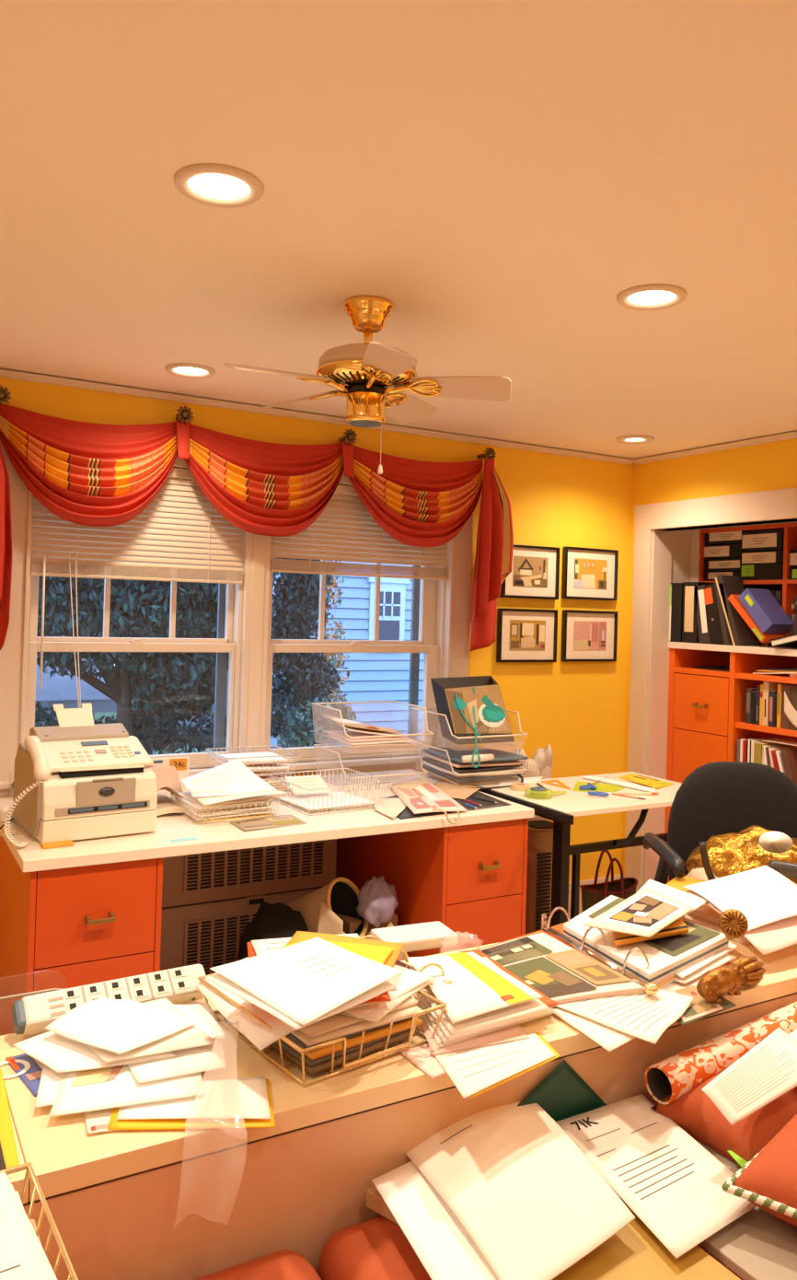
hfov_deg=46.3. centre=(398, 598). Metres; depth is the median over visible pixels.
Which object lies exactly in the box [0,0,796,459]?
ceiling
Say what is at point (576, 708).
wall
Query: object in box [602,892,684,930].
picture
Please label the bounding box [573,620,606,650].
print
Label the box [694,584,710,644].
ring binder
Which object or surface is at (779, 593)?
file box
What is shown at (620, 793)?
marker
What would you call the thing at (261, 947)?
paper sheet
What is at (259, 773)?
paper sheet
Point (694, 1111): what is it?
throw pillow
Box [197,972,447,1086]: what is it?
wire tray
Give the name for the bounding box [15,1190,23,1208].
paper sheet
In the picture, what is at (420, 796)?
page
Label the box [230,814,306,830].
magazine
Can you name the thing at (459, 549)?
trim
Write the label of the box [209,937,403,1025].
paper sheet
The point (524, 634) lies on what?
print
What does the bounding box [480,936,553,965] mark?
photo
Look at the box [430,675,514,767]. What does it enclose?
gift bag
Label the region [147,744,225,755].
bush
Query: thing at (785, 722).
book
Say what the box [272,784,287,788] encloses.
paper sheet
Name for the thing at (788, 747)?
magazine
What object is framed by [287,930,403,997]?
folder
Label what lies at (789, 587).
bookcase
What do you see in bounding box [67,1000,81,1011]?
socket
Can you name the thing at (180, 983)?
socket
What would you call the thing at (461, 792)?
envelope
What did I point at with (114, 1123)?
folder
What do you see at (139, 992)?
socket
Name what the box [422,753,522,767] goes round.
magazine
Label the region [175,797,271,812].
paper sheet
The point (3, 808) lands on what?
power adapter
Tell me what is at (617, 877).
baseboard
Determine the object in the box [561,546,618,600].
framed picture
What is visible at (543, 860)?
vent
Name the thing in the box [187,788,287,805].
paper sheet
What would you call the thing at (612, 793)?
paintbrush
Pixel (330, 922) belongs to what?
sample
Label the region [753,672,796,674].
catalogue
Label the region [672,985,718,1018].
picture
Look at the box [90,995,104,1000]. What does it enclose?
socket
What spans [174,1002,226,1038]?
paper sheet
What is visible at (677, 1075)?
paper roll
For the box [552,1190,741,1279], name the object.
folder
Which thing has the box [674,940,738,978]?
paper sheet
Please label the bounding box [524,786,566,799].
roll
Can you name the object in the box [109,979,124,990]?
socket
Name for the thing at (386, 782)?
wire tray
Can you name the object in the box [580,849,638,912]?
tote bag
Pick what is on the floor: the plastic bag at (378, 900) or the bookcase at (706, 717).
the bookcase at (706, 717)
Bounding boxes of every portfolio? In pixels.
[696,1140,796,1279]
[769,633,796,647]
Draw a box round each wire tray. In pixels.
[0,1162,78,1279]
[170,791,280,824]
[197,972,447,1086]
[205,744,300,776]
[264,774,291,791]
[267,768,392,815]
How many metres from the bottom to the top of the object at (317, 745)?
0.159 m
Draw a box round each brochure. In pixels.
[285,1016,413,1048]
[290,1005,422,1046]
[462,754,494,762]
[694,665,730,671]
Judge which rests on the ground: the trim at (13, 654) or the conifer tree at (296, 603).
the conifer tree at (296, 603)
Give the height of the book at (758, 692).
0.199 m
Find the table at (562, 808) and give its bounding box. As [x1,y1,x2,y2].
[474,771,682,926]
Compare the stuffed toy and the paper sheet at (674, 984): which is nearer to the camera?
the paper sheet at (674, 984)
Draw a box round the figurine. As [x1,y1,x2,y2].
[697,956,766,1004]
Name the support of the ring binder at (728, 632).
on the bookcase at (706, 717)
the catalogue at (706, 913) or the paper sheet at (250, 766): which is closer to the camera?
the catalogue at (706, 913)
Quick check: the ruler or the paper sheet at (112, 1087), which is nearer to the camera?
the paper sheet at (112, 1087)
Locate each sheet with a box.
[0,1172,57,1279]
[12,1030,174,1072]
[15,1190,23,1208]
[34,1063,64,1107]
[44,997,197,1054]
[48,1064,204,1117]
[83,1107,118,1134]
[86,998,217,1062]
[116,1076,270,1119]
[128,1010,226,1083]
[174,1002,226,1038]
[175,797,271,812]
[176,801,270,815]
[176,802,272,817]
[177,795,272,809]
[178,791,273,806]
[180,758,276,797]
[184,810,270,820]
[185,813,272,822]
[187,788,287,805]
[196,956,377,1050]
[204,973,395,1030]
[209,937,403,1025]
[214,756,286,765]
[215,751,289,762]
[216,761,290,770]
[216,765,289,772]
[251,933,396,991]
[254,771,289,775]
[258,774,287,779]
[267,781,286,785]
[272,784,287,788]
[278,791,375,810]
[280,799,373,812]
[291,791,375,810]
[298,996,418,1037]
[337,977,435,1023]
[343,964,432,1018]
[372,1161,499,1279]
[399,1043,446,1078]
[405,951,543,1023]
[406,1102,635,1279]
[411,995,554,1048]
[413,993,552,1044]
[416,992,550,1039]
[418,1014,529,1055]
[421,956,548,1035]
[434,1032,556,1098]
[468,1032,560,1098]
[551,1004,692,1051]
[554,981,682,1007]
[555,989,694,1044]
[556,1093,756,1258]
[638,879,709,913]
[672,954,736,984]
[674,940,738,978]
[676,964,731,987]
[683,865,796,930]
[685,878,796,954]
[701,1027,796,1125]
[789,1029,796,1039]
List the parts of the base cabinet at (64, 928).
drawer, drawer, handle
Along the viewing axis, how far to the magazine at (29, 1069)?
1.51 m
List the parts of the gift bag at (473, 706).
panel, cord handle, cord handle, panel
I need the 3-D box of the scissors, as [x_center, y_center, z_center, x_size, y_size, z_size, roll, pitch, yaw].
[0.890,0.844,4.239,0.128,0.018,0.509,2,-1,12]
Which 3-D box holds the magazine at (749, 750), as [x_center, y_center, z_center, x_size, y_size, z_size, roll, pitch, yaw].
[1.898,0.856,4.861,0.210,0.253,0.012,2,-1,-30]
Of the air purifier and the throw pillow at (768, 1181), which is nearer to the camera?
the throw pillow at (768, 1181)
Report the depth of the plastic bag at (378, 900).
3.63 m
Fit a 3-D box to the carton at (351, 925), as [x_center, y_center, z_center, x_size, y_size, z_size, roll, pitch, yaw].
[-0.138,1.425,3.786,0.220,0.290,0.150,2,-1,-30]
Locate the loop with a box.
[433,808,460,824]
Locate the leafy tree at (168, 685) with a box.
[36,562,228,735]
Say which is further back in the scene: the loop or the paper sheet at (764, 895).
the loop
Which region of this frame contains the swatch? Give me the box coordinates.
[618,773,674,788]
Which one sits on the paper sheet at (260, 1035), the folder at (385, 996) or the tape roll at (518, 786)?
the folder at (385, 996)
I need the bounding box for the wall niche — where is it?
[671,522,791,582]
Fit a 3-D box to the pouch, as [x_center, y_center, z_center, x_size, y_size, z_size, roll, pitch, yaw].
[0.897,0.886,2.741,0.143,0.192,0.165,2,-1,10]
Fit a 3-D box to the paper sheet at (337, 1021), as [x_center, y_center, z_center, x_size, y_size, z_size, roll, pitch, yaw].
[-0.148,0.719,1.707,0.235,0.010,0.290,2,-1,-41]
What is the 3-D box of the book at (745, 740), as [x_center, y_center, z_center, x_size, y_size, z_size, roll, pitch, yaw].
[1.885,0.860,4.884,0.210,0.246,0.020,2,-1,-30]
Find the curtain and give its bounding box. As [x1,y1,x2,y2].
[470,458,513,651]
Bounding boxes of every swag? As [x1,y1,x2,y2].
[0,403,189,526]
[184,423,354,536]
[348,445,483,547]
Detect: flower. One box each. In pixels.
[719,967,730,981]
[734,963,745,977]
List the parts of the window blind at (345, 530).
rail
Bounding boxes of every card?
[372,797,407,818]
[727,1150,747,1166]
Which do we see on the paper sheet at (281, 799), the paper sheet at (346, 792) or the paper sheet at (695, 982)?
the paper sheet at (346, 792)
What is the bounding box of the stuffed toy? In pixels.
[791,596,796,614]
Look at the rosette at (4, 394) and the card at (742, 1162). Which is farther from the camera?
the rosette at (4, 394)
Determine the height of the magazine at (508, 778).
0.026 m
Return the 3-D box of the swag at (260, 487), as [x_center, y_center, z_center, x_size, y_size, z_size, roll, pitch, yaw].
[-0.564,-0.516,4.170,0.818,0.477,0.131,2,-1,-30]
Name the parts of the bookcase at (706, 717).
drawer, handle, drawer, shelf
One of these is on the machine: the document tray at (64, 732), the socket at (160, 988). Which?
the document tray at (64, 732)
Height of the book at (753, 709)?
0.168 m
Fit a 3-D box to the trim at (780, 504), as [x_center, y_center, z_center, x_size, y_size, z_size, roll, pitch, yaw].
[1.875,0.555,4.383,0.022,2.165,2.180,2,-1,-30]
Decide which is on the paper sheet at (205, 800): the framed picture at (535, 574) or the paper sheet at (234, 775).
the paper sheet at (234, 775)
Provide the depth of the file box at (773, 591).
4.94 m
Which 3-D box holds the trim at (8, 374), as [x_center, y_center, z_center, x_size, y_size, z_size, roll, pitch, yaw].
[-1.044,-0.872,3.987,5.505,0.024,0.036,2,-1,-30]
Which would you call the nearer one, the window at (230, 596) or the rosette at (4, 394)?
the rosette at (4, 394)
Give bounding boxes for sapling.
[305,560,352,727]
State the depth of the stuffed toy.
4.83 m
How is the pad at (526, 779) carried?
on the table at (562, 808)
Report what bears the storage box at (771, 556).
on the storage box at (760, 571)
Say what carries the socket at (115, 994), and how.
attached to the wooden desk at (187, 1204)
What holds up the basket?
on the floor
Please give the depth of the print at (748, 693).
4.84 m
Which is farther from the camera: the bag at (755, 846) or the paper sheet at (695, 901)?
the bag at (755, 846)
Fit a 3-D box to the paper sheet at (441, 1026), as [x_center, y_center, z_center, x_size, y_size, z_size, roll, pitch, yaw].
[0.136,0.767,1.800,0.233,0.011,0.300,2,-1,-22]
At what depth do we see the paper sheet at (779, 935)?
2.12 m
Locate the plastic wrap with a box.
[440,930,483,950]
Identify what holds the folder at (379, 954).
on the folder at (298, 936)
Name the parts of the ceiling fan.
blade, blade, pull chain, blade, blade, blade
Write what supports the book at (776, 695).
on the bookcase at (706, 717)
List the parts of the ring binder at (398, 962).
ring plate, ring lever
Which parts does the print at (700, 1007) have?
photo print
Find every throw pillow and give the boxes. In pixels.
[651,1067,796,1164]
[721,1113,796,1226]
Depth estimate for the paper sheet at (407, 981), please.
1.70 m
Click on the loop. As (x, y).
(458, 811)
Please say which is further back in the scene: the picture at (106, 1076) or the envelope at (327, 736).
the envelope at (327, 736)
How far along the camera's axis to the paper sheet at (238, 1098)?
1.41 m
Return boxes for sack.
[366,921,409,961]
[512,744,553,820]
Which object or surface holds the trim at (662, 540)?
attached to the wall at (773, 465)
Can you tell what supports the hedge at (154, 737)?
on the ground
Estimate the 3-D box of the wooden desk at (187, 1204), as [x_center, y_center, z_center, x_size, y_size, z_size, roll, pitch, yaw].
[0.061,1.140,1.830,3.500,0.827,0.472,2,-1,-30]
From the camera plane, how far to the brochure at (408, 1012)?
1.58 m
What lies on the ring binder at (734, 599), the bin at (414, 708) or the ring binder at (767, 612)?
the ring binder at (767, 612)
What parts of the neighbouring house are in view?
pane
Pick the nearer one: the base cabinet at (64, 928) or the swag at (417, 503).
the base cabinet at (64, 928)
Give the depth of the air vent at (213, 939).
3.72 m
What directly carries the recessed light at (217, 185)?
in the ceiling
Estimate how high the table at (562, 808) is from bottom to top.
0.750 m
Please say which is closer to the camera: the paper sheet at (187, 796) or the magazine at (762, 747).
the paper sheet at (187, 796)
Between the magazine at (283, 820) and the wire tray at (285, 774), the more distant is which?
the wire tray at (285, 774)
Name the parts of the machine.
coiled cord, control panel, door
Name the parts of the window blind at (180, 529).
rail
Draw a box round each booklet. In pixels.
[284,774,332,794]
[784,691,796,727]
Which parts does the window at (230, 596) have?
sash, sash, screen frame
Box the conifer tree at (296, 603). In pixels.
[270,557,341,738]
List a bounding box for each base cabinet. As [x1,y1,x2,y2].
[0,832,163,1035]
[336,818,528,957]
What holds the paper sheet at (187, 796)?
on the paper sheet at (184, 799)
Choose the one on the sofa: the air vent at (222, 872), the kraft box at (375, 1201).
the kraft box at (375, 1201)
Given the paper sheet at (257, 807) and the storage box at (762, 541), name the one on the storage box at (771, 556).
the storage box at (762, 541)
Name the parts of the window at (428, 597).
sash, sash, screen frame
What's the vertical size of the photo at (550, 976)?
0.006 m
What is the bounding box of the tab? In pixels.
[169,837,197,842]
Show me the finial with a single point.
(733, 923)
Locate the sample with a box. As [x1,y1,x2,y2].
[316,901,343,934]
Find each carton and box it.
[29,1218,41,1244]
[336,913,397,935]
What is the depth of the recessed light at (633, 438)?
4.72 m
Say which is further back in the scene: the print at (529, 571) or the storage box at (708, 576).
the storage box at (708, 576)
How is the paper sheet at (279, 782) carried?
on the paper sheet at (281, 785)
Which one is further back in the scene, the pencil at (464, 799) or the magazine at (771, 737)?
the magazine at (771, 737)
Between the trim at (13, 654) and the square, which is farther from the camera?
the square
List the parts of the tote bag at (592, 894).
handle, trim, handle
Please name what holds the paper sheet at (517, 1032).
on the wooden desk at (187, 1204)
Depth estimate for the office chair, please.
3.02 m
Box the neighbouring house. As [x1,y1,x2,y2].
[149,557,424,748]
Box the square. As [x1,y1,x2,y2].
[541,779,571,789]
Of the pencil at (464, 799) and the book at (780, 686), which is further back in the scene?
the book at (780, 686)
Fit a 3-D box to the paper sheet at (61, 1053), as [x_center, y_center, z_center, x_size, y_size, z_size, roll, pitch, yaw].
[-0.505,0.747,1.540,0.227,0.007,0.158,1,-1,39]
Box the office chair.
[642,761,796,884]
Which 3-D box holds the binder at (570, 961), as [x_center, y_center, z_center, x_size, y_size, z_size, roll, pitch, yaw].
[0.444,0.766,2.096,0.583,0.085,0.498,2,-1,-30]
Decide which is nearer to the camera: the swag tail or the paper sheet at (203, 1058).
the paper sheet at (203, 1058)
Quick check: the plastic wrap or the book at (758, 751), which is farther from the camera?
the book at (758, 751)
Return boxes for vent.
[183,839,326,894]
[183,911,256,975]
[528,820,553,828]
[535,852,551,931]
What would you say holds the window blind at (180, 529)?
attached to the window at (230, 596)
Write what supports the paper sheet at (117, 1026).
on the paper sheet at (192, 1036)
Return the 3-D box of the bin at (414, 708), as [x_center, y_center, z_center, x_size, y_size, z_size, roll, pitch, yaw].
[0.333,0.605,4.374,0.413,0.154,0.397,2,-1,-30]
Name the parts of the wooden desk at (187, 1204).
power strip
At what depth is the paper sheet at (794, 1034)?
1.88 m
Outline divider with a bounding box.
[460,949,558,1007]
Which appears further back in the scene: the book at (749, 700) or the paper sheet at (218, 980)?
the book at (749, 700)
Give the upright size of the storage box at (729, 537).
0.081 m
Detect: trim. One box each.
[0,369,633,465]
[0,441,32,796]
[0,755,425,789]
[173,457,352,485]
[237,530,271,753]
[441,513,473,747]
[625,487,796,889]
[633,430,796,465]
[643,518,796,884]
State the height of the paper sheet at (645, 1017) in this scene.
0.011 m
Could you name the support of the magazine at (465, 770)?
on the magazine at (437, 767)
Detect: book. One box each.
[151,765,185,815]
[743,739,746,762]
[745,687,756,723]
[751,691,756,723]
[754,741,780,764]
[756,686,760,724]
[759,684,764,725]
[762,681,789,725]
[768,690,778,726]
[771,749,780,770]
[774,694,778,727]
[777,683,796,727]
[780,748,796,784]
[781,685,796,729]
[790,686,796,730]
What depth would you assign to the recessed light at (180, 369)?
3.60 m
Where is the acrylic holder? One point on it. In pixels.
(52, 989)
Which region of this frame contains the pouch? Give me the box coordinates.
[686,867,719,881]
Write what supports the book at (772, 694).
on the bookcase at (706, 717)
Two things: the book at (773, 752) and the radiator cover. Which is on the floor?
the radiator cover
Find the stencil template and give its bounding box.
[572,781,625,791]
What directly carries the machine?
on the countertop at (215, 836)
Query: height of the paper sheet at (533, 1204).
0.036 m
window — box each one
[23,466,244,768]
[264,484,447,763]
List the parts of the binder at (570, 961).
lever, ring lever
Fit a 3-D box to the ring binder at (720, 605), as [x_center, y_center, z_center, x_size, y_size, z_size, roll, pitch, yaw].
[1.792,0.085,5.008,0.155,0.341,0.106,2,-1,-30]
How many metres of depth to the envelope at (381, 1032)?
1.58 m
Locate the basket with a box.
[287,877,369,938]
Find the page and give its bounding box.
[389,777,467,814]
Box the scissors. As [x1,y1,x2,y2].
[579,776,609,796]
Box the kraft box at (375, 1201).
[366,1185,398,1224]
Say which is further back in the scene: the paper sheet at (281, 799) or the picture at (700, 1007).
the paper sheet at (281, 799)
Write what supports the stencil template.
on the table at (562, 808)
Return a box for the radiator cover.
[160,838,337,975]
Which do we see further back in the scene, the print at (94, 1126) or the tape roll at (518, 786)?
the tape roll at (518, 786)
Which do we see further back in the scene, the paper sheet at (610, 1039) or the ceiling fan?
the ceiling fan
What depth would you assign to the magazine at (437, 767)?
4.26 m
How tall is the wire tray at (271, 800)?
0.064 m
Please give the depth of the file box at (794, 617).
4.81 m
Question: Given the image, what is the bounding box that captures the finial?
[719,908,748,940]
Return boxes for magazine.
[0,1053,43,1096]
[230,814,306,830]
[268,1027,419,1075]
[274,1025,418,1066]
[422,745,528,763]
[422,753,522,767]
[422,756,523,773]
[422,760,523,776]
[422,765,524,783]
[422,768,518,785]
[613,917,688,946]
[736,739,741,761]
[740,738,746,761]
[745,736,775,762]
[747,737,777,762]
[749,738,770,762]
[751,738,772,762]
[761,744,786,764]
[763,744,787,765]
[766,744,791,766]
[768,745,796,767]
[776,750,785,773]
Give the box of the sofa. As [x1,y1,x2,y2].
[195,1215,743,1279]
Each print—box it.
[91,1123,108,1130]
[446,689,514,744]
[509,619,546,650]
[512,555,548,587]
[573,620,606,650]
[574,558,607,589]
[583,887,694,937]
[665,985,736,1025]
[746,692,750,712]
[756,705,758,721]
[769,697,772,721]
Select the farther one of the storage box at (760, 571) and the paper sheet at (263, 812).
the storage box at (760, 571)
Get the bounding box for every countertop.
[0,768,535,872]
[668,641,796,656]
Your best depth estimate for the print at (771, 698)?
4.72 m
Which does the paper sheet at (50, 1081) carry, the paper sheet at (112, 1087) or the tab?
the paper sheet at (112, 1087)
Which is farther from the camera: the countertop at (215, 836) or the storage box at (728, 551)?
the storage box at (728, 551)
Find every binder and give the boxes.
[360,935,452,986]
[478,895,732,1007]
[669,582,684,641]
[682,581,715,643]
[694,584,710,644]
[703,583,723,644]
[715,575,760,646]
[715,582,729,645]
[720,582,733,645]
[728,593,783,642]
[738,588,794,633]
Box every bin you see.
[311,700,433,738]
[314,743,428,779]
[411,707,527,738]
[413,739,527,775]
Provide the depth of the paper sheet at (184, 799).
3.39 m
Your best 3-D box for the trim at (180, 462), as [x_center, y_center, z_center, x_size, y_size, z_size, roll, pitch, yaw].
[-0.601,-0.624,4.250,2.016,0.130,0.024,2,-1,-30]
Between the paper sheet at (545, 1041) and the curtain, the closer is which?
the paper sheet at (545, 1041)
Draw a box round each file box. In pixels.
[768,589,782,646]
[775,590,782,607]
[789,614,796,635]
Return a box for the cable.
[466,773,523,790]
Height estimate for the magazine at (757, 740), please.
0.250 m
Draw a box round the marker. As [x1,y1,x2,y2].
[618,791,659,794]
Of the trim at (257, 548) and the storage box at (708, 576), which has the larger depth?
the storage box at (708, 576)
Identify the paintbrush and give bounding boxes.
[612,792,645,799]
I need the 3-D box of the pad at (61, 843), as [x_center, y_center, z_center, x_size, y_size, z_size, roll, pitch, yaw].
[-1.085,0.781,2.958,0.094,0.010,0.040,2,-1,-35]
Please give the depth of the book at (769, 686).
4.75 m
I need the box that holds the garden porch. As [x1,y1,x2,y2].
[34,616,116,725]
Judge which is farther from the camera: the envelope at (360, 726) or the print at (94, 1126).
the envelope at (360, 726)
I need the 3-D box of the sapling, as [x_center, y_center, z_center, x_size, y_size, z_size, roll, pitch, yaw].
[-0.722,0.912,9.514,0.563,3.214,0.465,2,-1,-30]
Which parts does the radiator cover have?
control panel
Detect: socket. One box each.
[64,988,80,999]
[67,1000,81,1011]
[87,983,102,994]
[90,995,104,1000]
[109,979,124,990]
[112,991,127,999]
[130,975,145,986]
[134,987,149,998]
[151,971,166,981]
[155,983,170,993]
[173,967,186,977]
[175,978,190,989]
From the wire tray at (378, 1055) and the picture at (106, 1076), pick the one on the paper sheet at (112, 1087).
the picture at (106, 1076)
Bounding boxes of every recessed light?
[165,362,215,378]
[174,162,263,208]
[616,283,686,310]
[616,434,654,443]
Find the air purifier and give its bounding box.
[525,819,553,934]
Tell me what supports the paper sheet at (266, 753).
on the paper sheet at (246, 763)
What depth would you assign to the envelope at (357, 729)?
4.13 m
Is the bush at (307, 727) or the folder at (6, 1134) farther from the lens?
the bush at (307, 727)
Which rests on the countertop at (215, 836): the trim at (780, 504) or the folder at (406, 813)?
the folder at (406, 813)
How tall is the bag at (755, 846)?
0.283 m
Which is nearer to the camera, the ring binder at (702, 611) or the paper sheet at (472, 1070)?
the paper sheet at (472, 1070)
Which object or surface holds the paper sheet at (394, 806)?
on the folder at (406, 813)
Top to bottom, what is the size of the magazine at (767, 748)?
0.233 m
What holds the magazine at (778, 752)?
in the bookcase at (706, 717)
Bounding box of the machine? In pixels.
[0,703,157,847]
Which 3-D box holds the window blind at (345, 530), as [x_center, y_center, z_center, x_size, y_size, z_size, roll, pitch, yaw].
[-0.168,-0.322,4.521,0.962,0.432,0.038,2,-1,-30]
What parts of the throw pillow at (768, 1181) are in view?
twisted cord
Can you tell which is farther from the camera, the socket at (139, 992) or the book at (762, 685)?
the book at (762, 685)
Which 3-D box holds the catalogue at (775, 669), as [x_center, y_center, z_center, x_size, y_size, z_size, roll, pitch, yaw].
[2.061,0.358,4.731,0.295,0.036,0.410,2,-1,-30]
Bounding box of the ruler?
[581,775,655,791]
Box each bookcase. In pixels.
[664,641,796,883]
[689,522,796,636]
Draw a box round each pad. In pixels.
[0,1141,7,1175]
[40,839,73,849]
[498,776,543,785]
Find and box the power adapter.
[0,804,16,829]
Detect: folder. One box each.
[0,1070,19,1168]
[107,1078,275,1129]
[247,942,391,1005]
[283,939,394,964]
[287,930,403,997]
[380,791,511,819]
[517,1059,606,1121]
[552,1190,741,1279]
[665,875,706,904]
[762,736,796,745]
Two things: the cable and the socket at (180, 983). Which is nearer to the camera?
the socket at (180, 983)
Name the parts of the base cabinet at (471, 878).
drawer, drawer, handle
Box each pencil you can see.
[464,799,481,805]
[471,796,497,802]
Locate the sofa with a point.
(378, 1248)
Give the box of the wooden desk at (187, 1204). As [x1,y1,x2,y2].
[0,940,796,1279]
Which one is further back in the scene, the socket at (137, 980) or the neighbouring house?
the neighbouring house
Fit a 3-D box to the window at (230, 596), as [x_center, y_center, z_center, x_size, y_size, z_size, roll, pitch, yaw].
[-1.141,0.083,4.047,0.921,1.320,0.135,2,-1,-30]
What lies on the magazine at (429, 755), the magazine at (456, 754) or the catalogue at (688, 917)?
the magazine at (456, 754)
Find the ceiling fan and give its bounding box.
[223,295,511,474]
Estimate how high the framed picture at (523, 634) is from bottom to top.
0.285 m
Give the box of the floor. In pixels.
[0,888,639,1035]
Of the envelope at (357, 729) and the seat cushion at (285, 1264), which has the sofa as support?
the seat cushion at (285, 1264)
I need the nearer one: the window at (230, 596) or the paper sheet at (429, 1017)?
the paper sheet at (429, 1017)
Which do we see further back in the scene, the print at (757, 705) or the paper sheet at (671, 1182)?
the print at (757, 705)
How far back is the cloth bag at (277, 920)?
3.49 m
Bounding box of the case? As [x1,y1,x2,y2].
[371,920,457,953]
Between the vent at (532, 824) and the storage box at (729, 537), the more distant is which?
the storage box at (729, 537)
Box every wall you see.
[0,377,633,882]
[622,438,796,874]
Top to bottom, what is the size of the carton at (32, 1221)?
0.187 m
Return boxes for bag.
[236,901,308,961]
[355,875,398,928]
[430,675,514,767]
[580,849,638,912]
[685,825,796,884]
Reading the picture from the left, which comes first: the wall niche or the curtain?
the curtain
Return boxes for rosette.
[0,384,11,405]
[175,406,193,424]
[338,429,357,445]
[477,446,496,459]
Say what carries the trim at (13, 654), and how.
attached to the wall at (576, 708)
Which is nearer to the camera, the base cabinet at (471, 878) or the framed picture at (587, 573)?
the base cabinet at (471, 878)
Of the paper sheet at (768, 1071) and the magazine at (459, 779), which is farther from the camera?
the magazine at (459, 779)
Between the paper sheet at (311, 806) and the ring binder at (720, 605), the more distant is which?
the ring binder at (720, 605)
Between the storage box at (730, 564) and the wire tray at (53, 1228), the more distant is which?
the storage box at (730, 564)
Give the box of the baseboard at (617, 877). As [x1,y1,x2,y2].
[569,874,620,891]
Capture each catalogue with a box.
[681,913,751,944]
[689,904,721,925]
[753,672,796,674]
[756,670,796,672]
[759,667,796,671]
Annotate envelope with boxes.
[285,1016,421,1059]
[322,734,420,747]
[323,713,403,733]
[323,715,407,736]
[323,730,411,742]
[325,731,416,744]
[434,780,480,799]
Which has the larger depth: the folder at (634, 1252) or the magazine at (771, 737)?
the magazine at (771, 737)
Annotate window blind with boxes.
[29,467,243,708]
[269,484,447,580]
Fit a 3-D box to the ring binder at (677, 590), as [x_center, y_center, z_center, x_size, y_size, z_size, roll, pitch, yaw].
[1.621,0.080,5.304,0.157,0.333,0.121,2,-1,-30]
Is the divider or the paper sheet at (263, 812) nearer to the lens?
the divider
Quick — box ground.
[93,689,146,728]
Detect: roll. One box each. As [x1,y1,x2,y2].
[511,782,529,791]
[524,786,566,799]
[644,1001,796,1104]
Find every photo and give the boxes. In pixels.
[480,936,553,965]
[504,956,596,997]
[545,949,633,984]
[588,897,721,955]
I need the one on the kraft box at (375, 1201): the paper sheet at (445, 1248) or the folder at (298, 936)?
the paper sheet at (445, 1248)
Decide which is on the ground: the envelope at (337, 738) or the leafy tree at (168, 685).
the leafy tree at (168, 685)
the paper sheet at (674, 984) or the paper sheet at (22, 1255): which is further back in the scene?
the paper sheet at (674, 984)
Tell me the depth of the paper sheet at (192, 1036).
1.56 m
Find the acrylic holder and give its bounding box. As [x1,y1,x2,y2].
[0,988,62,1000]
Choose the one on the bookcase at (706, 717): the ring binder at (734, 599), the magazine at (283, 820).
the ring binder at (734, 599)
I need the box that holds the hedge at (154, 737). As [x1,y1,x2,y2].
[34,700,226,755]
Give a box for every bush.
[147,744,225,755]
[275,696,361,748]
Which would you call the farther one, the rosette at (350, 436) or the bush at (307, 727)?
the bush at (307, 727)
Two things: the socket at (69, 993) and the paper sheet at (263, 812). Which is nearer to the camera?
the socket at (69, 993)
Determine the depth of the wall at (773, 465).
4.91 m
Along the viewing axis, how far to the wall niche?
5.34 m
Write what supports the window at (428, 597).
in the wall at (576, 708)
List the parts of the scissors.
handle, handle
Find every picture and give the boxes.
[70,1064,124,1086]
[496,607,558,662]
[500,544,560,599]
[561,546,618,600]
[561,609,618,662]
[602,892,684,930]
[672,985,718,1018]
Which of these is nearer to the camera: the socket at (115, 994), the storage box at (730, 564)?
the socket at (115, 994)
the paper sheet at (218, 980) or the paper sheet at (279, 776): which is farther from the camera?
the paper sheet at (279, 776)
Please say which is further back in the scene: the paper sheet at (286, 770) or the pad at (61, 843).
the paper sheet at (286, 770)
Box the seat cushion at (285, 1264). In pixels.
[195,1249,321,1279]
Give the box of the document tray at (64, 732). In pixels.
[29,722,128,742]
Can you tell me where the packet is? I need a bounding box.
[147,756,189,793]
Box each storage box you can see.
[703,571,743,581]
[704,530,746,545]
[704,544,749,558]
[704,558,744,571]
[742,529,784,551]
[742,550,783,564]
[742,563,783,580]
[790,549,796,567]
[790,568,796,579]
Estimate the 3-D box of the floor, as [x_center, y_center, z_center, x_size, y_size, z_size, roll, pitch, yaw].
[0.882,1.605,1.576,6.800,0.060,6.440,2,-1,-30]
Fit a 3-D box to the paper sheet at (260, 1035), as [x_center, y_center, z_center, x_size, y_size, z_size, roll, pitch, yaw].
[-0.207,0.711,1.677,0.220,0.042,0.290,2,-1,-33]
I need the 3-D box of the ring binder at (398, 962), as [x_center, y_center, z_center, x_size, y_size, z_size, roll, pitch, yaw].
[0.011,0.749,1.866,0.055,0.084,0.258,2,-1,-42]
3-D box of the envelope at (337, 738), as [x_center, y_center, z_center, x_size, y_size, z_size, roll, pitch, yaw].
[-0.130,0.625,4.195,0.336,0.037,0.280,2,-1,-30]
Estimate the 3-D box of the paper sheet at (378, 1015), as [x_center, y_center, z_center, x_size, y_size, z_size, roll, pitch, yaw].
[-0.113,0.715,1.735,0.290,0.014,0.235,1,-1,27]
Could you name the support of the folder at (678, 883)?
on the catalogue at (688, 917)

